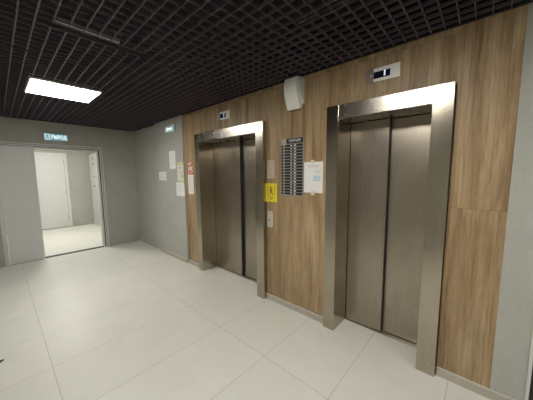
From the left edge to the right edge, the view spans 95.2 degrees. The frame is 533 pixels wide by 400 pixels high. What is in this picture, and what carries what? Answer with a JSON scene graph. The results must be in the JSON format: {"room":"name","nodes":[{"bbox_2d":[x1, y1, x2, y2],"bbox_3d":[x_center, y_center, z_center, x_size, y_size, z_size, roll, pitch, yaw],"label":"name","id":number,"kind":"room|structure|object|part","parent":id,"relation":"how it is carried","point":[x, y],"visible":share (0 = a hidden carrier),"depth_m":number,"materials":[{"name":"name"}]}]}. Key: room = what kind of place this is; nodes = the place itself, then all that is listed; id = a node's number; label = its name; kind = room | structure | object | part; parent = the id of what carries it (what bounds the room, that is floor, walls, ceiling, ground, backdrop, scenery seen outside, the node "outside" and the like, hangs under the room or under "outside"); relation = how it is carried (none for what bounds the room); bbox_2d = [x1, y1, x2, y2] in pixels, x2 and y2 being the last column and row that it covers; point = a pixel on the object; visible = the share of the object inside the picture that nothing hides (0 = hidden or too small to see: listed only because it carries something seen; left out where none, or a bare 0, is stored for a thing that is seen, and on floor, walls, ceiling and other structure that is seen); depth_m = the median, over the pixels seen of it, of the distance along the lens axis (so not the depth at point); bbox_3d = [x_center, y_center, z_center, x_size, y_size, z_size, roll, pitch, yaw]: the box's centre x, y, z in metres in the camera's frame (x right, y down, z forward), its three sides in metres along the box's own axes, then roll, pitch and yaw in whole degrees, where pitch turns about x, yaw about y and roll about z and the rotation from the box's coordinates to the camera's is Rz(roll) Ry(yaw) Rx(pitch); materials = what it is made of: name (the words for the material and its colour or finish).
{"room":"elevator lobby","nodes":[
{"label":"elevator lobby","id":0,"kind":"room"},
{"bbox_2d":[0,149,93,234],"bbox_3d":[-6.700,-0.451,6.432,0.150,2.700,3.700,5,8,42],"label":"wall","id":1,"kind":"structure","parent":0,"point":[78,167],"depth_m":7.42,"materials":[{"name":"grey paint"}]},
{"bbox_2d":[34,152,72,229],"bbox_3d":[-6.221,-0.243,6.853,0.030,2.165,1.057,5,8,42],"label":"door","id":2,"kind":"structure","parent":1,"relation":"in","point":[51,174],"depth_m":6.97,"materials":[{"name":"white paint"}]},
{"bbox_2d":[0,116,139,263],"bbox_3d":[-4.222,-0.174,4.421,0.160,2.550,4.000,5,8,42],"label":"wall","id":3,"kind":"structure","parent":0,"point":[118,150],"depth_m":5.24,"materials":[{"name":"grey paint"}]},
{"bbox_2d":[0,141,109,266],"bbox_3d":[-3.901,-0.021,5.007,0.806,2.116,2.182,2,7,17],"label":"door","id":4,"kind":"structure","parent":3,"relation":"in","point":[18,178],"depth_m":4.28,"materials":[{"name":"white paint"}]},
{"bbox_2d":[43,133,67,141],"bbox_3d":[-3.914,-1.165,4.521,0.032,0.130,0.344,5,8,42],"label":"exit sign","id":5,"kind":"object","parent":3,"relation":"attached to","point":[47,136],"visible":1,"depth_m":4.51,"materials":[{"name":"teal plastic"}]},
{"bbox_2d":[110,238,138,245],"bbox_3d":[-3.217,0.947,5.527,0.013,0.068,0.608,5,8,42],"label":"baseboard","id":6,"kind":"structure","parent":3,"relation":"attached to","point":[134,239],"depth_m":5.51,"materials":[{"name":"grey paint"}]},
{"bbox_2d":[0,224,489,399],"bbox_3d":[-1.862,1.333,2.761,12.470,0.120,4.750,5,8,42],"label":"floor","id":7,"kind":"structure","parent":0,"point":[135,320],"depth_m":2.29,"materials":[{"name":"tile"}]},
{"bbox_2d":[0,0,532,130],"bbox_3d":[-0.635,-1.331,1.342,9.116,0.432,4.750,5,8,42],"label":"ceiling","id":8,"kind":"structure","parent":0,"point":[151,62],"depth_m":2.02,"materials":[{"name":"black paint"}]},
{"bbox_2d":[24,73,101,102],"bbox_3d":[-2.386,-1.289,2.857,0.624,0.049,0.624,5,8,42],"label":"ceiling light","id":9,"kind":"object","parent":8,"relation":"attached to","point":[35,85],"visible":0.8,"depth_m":2.81,"materials":[{"name":"white plastic"}]},
{"bbox_3d":[-1.220,-1.162,1.678,0.022,0.018,0.365,5,8,42],"label":"carrier rail","id":10,"kind":"part","parent":8,"relation":"part of","materials":[{"name":"metal"}]},
{"bbox_3d":[0.352,-1.183,1.545,0.360,0.024,0.025,5,8,42],"label":"carrier rail","id":11,"kind":"part","parent":8,"relation":"part of","materials":[{"name":"black metal"}]},
{"bbox_2d":[133,4,528,388],"bbox_3d":[-0.655,-0.119,3.686,6.128,2.550,0.322,5,8,42],"label":"wall","id":12,"kind":"structure","parent":0,"point":[484,57],"depth_m":1.80,"materials":[{"name":"brown wood"}]},
{"bbox_2d":[140,237,160,248],"bbox_3d":[-2.556,0.959,5.374,1.201,0.068,0.013,5,8,42],"label":"baseboard","id":13,"kind":"structure","parent":12,"relation":"attached to","point":[141,239],"depth_m":5.37,"materials":[{"name":"tile"}]},
{"bbox_2d":[159,172,165,179],"bbox_3d":[-1.975,-0.456,4.624,0.290,0.163,0.003,5,8,42],"label":"paper notice","id":14,"kind":"object","parent":12,"relation":"attached to","point":[162,175],"visible":1,"depth_m":4.62,"materials":[{"name":"white paper"}]},
{"bbox_2d":[165,124,174,133],"bbox_3d":[-1.689,-1.242,4.256,0.330,0.118,0.028,5,8,42],"label":"exit sign","id":15,"kind":"object","parent":12,"relation":"attached to","point":[168,129],"visible":1,"depth_m":4.23,"materials":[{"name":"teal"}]},
{"bbox_2d":[169,151,175,168],"bbox_3d":[-1.674,-0.713,4.321,0.217,0.313,0.003,5,8,42],"label":"paper notice","id":16,"kind":"object","parent":12,"relation":"attached to","point":[172,162],"visible":1,"depth_m":4.32,"materials":[{"name":"white paper"}]},
{"bbox_2d":[161,248,198,266],"bbox_3d":[-1.611,1.050,4.475,1.413,0.068,0.035,5,8,42],"label":"baseboard","id":17,"kind":"structure","parent":12,"relation":"attached to","point":[162,249],"depth_m":4.40,"materials":[{"name":"tile"}]},
{"bbox_2d":[176,182,184,195],"bbox_3d":[-1.494,-0.186,4.219,0.278,0.235,0.003,5,8,42],"label":"paper notice","id":18,"kind":"object","parent":12,"relation":"attached to","point":[180,190],"visible":1,"depth_m":4.22,"materials":[{"name":"white paper"}]},
{"bbox_2d":[177,162,183,181],"bbox_3d":[-1.476,-0.479,4.168,0.222,0.337,0.003,5,8,42],"label":"poster","id":19,"kind":"object","parent":12,"relation":"attached to","point":[180,167],"visible":1,"depth_m":4.16,"materials":[{"name":"yellow paper"}]},
{"bbox_3d":[-1.479,-0.469,4.171,0.186,0.257,0.001,5,8,42],"label":"printed panel","id":20,"kind":"part","parent":19,"relation":"part of","materials":[{"name":"yellow paper"}]},
{"bbox_2d":[187,162,192,173],"bbox_3d":[-1.250,-0.522,3.989,0.166,0.200,0.003,5,8,42],"label":"poster","id":21,"kind":"object","parent":12,"relation":"attached to","point":[189,164],"visible":1,"depth_m":3.99,"materials":[{"name":"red paper"}]},
{"bbox_2d":[188,175,193,193],"bbox_3d":[-1.250,-0.259,4.019,0.166,0.321,0.003,5,8,42],"label":"paper notice","id":22,"kind":"object","parent":12,"relation":"attached to","point":[190,177],"visible":1,"depth_m":4.02,"materials":[{"name":"white paper"}]},
{"bbox_2d":[217,110,229,120],"bbox_3d":[-0.590,-1.152,3.310,0.258,0.104,0.014,5,8,42],"label":"display","id":23,"kind":"object","parent":12,"relation":"attached to","point":[225,114],"visible":1,"depth_m":3.29,"materials":[{"name":"metal"}]},
{"bbox_3d":[-0.565,-1.150,3.291,0.195,0.104,0.010,5,8,42],"label":"plate","id":24,"kind":"part","parent":23,"relation":"part of","materials":[{"name":"silver metal"}]},
{"bbox_2d":[194,121,266,298],"bbox_3d":[-0.447,0.097,3.522,1.449,2.155,0.382,5,8,42],"label":"elevator","id":25,"kind":"object","parent":12,"relation":"attached to","point":[230,163],"visible":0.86,"depth_m":3.65,"materials":[{"name":"metal"}]},
{"bbox_3d":[-0.598,0.127,3.805,0.620,2.019,0.034,5,8,42],"label":"door panel","id":26,"kind":"part","parent":25,"relation":"part of","materials":[{"name":"metal"}]},
{"bbox_3d":[-0.355,1.154,3.740,1.207,0.004,0.112,5,8,42],"label":"sill","id":27,"kind":"part","parent":25,"relation":"part of","materials":[{"name":"metal"}]},
{"bbox_3d":[-0.135,0.163,3.446,0.619,2.019,0.034,5,8,42],"label":"door panel","id":28,"kind":"part","parent":25,"relation":"part of","materials":[{"name":"metal"}]},
{"bbox_2d":[267,211,272,227],"bbox_3d":[0.041,0.229,2.895,0.084,0.196,0.018,5,8,42],"label":"panel","id":29,"kind":"object","parent":12,"relation":"attached to","point":[269,213],"visible":1,"depth_m":2.89,"materials":[{"name":"metal"}]},
{"bbox_2d":[267,160,273,178],"bbox_3d":[0.049,-0.358,2.829,0.110,0.215,0.006,5,8,42],"label":"plaque","id":30,"kind":"object","parent":12,"relation":"attached to","point":[270,163],"visible":1,"depth_m":2.83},
{"bbox_2d":[266,183,276,202],"bbox_3d":[0.056,-0.085,2.853,0.176,0.220,0.007,5,8,42],"label":"sign","id":31,"kind":"object","parent":12,"relation":"attached to","point":[271,188],"visible":1,"depth_m":2.85,"materials":[{"name":"plastic"}]},
{"bbox_2d":[281,137,303,196],"bbox_3d":[0.272,-0.352,2.622,0.292,0.620,0.013,5,8,42],"label":"sign","id":32,"kind":"object","parent":12,"relation":"attached to","point":[292,149],"depth_m":2.61,"materials":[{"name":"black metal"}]},
{"bbox_3d":[0.296,-0.627,2.564,0.211,0.054,0.004,5,8,42],"label":"header panel","id":33,"kind":"part","parent":32,"relation":"part of","materials":[{"name":"black plastic"}]},
{"bbox_2d":[284,76,304,110],"bbox_3d":[0.275,-1.074,2.468,0.192,0.297,0.114,5,8,42],"label":"wall speaker","id":34,"kind":"object","parent":12,"relation":"attached to","point":[294,87],"visible":1,"depth_m":2.43,"materials":[{"name":"white plastic"}]},
{"bbox_2d":[266,293,322,322],"bbox_3d":[0.302,1.222,2.777,0.800,0.068,0.013,5,8,42],"label":"baseboard","id":35,"kind":"structure","parent":12,"relation":"attached to","point":[287,304],"depth_m":2.74,"materials":[{"name":"tile"}]},
{"bbox_2d":[304,160,322,194],"bbox_3d":[0.472,-0.226,2.462,0.218,0.356,0.003,5,8,42],"label":"paper notice","id":36,"kind":"object","parent":12,"relation":"attached to","point":[313,171],"visible":1,"depth_m":2.46,"materials":[{"name":"white paper"}]},
{"bbox_2d":[366,62,400,83],"bbox_3d":[0.928,-1.015,1.950,0.258,0.104,0.014,5,8,42],"label":"display","id":37,"kind":"object","parent":12,"relation":"attached to","point":[392,70],"visible":1,"depth_m":1.94,"materials":[{"name":"metal"}]},
{"bbox_3d":[0.857,-1.022,2.017,0.063,0.104,0.011,5,8,42],"label":"plate","id":38,"kind":"part","parent":37,"relation":"part of","materials":[{"name":"silver metal"}]},
{"bbox_2d":[323,81,456,376],"bbox_3d":[1.043,0.231,2.188,0.945,2.155,0.382,5,8,42],"label":"elevator","id":39,"kind":"object","parent":12,"relation":"attached to","point":[389,157],"visible":1,"depth_m":2.22,"materials":[{"name":"metal"}]},
{"bbox_3d":[0.981,0.270,2.391,0.351,2.019,0.034,5,8,42],"label":"door panel","id":40,"kind":"part","parent":39,"relation":"part of","materials":[{"name":"metal"}]},
{"bbox_3d":[1.135,1.289,2.405,0.701,0.004,0.112,5,8,42],"label":"sill","id":41,"kind":"part","parent":39,"relation":"part of","materials":[{"name":"metal"}]},
{"bbox_3d":[1.256,0.288,2.200,0.382,2.019,0.034,5,8,42],"label":"door panel","id":42,"kind":"part","parent":39,"relation":"part of","materials":[{"name":"metal"}]},
{"bbox_2d":[435,366,513,399],"bbox_3d":[1.479,1.329,1.720,0.467,0.068,0.013,5,8,42],"label":"baseboard","id":43,"kind":"structure","parent":12,"relation":"attached to","point":[479,389],"depth_m":1.73,"materials":[{"name":"tile"}]},
{"bbox_2d":[490,3,532,399],"bbox_3d":[1.689,0.092,1.600,0.162,2.550,0.302,5,8,42],"label":"wall","id":44,"kind":"structure","parent":0,"point":[514,324],"depth_m":1.52,"materials":[{"name":"grey paint"}]},
{"bbox_2d":[524,331,532,399],"bbox_3d":[1.687,0.320,1.487,0.016,2.120,0.110,5,8,42],"label":"trim","id":45,"kind":"structure","parent":44,"relation":"attached to","point":[530,364],"depth_m":1.53,"materials":[{"name":"white paint"}]},
{"bbox_3d":[-4.326,-0.494,6.680,3.044,2.700,0.150,5,8,42],"label":"wall","id":46,"kind":"structure","parent":0,"visible":0},
{"bbox_2d":[89,154,100,225],"bbox_3d":[-5.094,-0.290,7.348,0.920,2.160,0.126,5,8,42],"label":"door","id":47,"kind":"structure","parent":46,"relation":"in","point":[92,161],"depth_m":7.39,"materials":[{"name":"white paint"}]},
{"bbox_3d":[-5.094,-0.290,7.348,0.920,2.160,0.125,5,8,42],"label":"frame","id":48,"kind":"part","parent":47,"relation":"part of","materials":[{"name":"white paint"}]},
{"bbox_3d":[3.103,0.220,0.335,1.710,2.550,0.300,5,8,42],"label":"wall","id":49,"kind":"structure","parent":0,"visible":0},
{"bbox_2d":[528,366,532,399],"bbox_3d":[2.051,0.352,1.174,0.943,2.110,0.080,5,8,42],"label":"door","id":50,"kind":"structure","parent":49,"relation":"in","point":[531,382],"depth_m":1.57,"materials":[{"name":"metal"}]}
]}

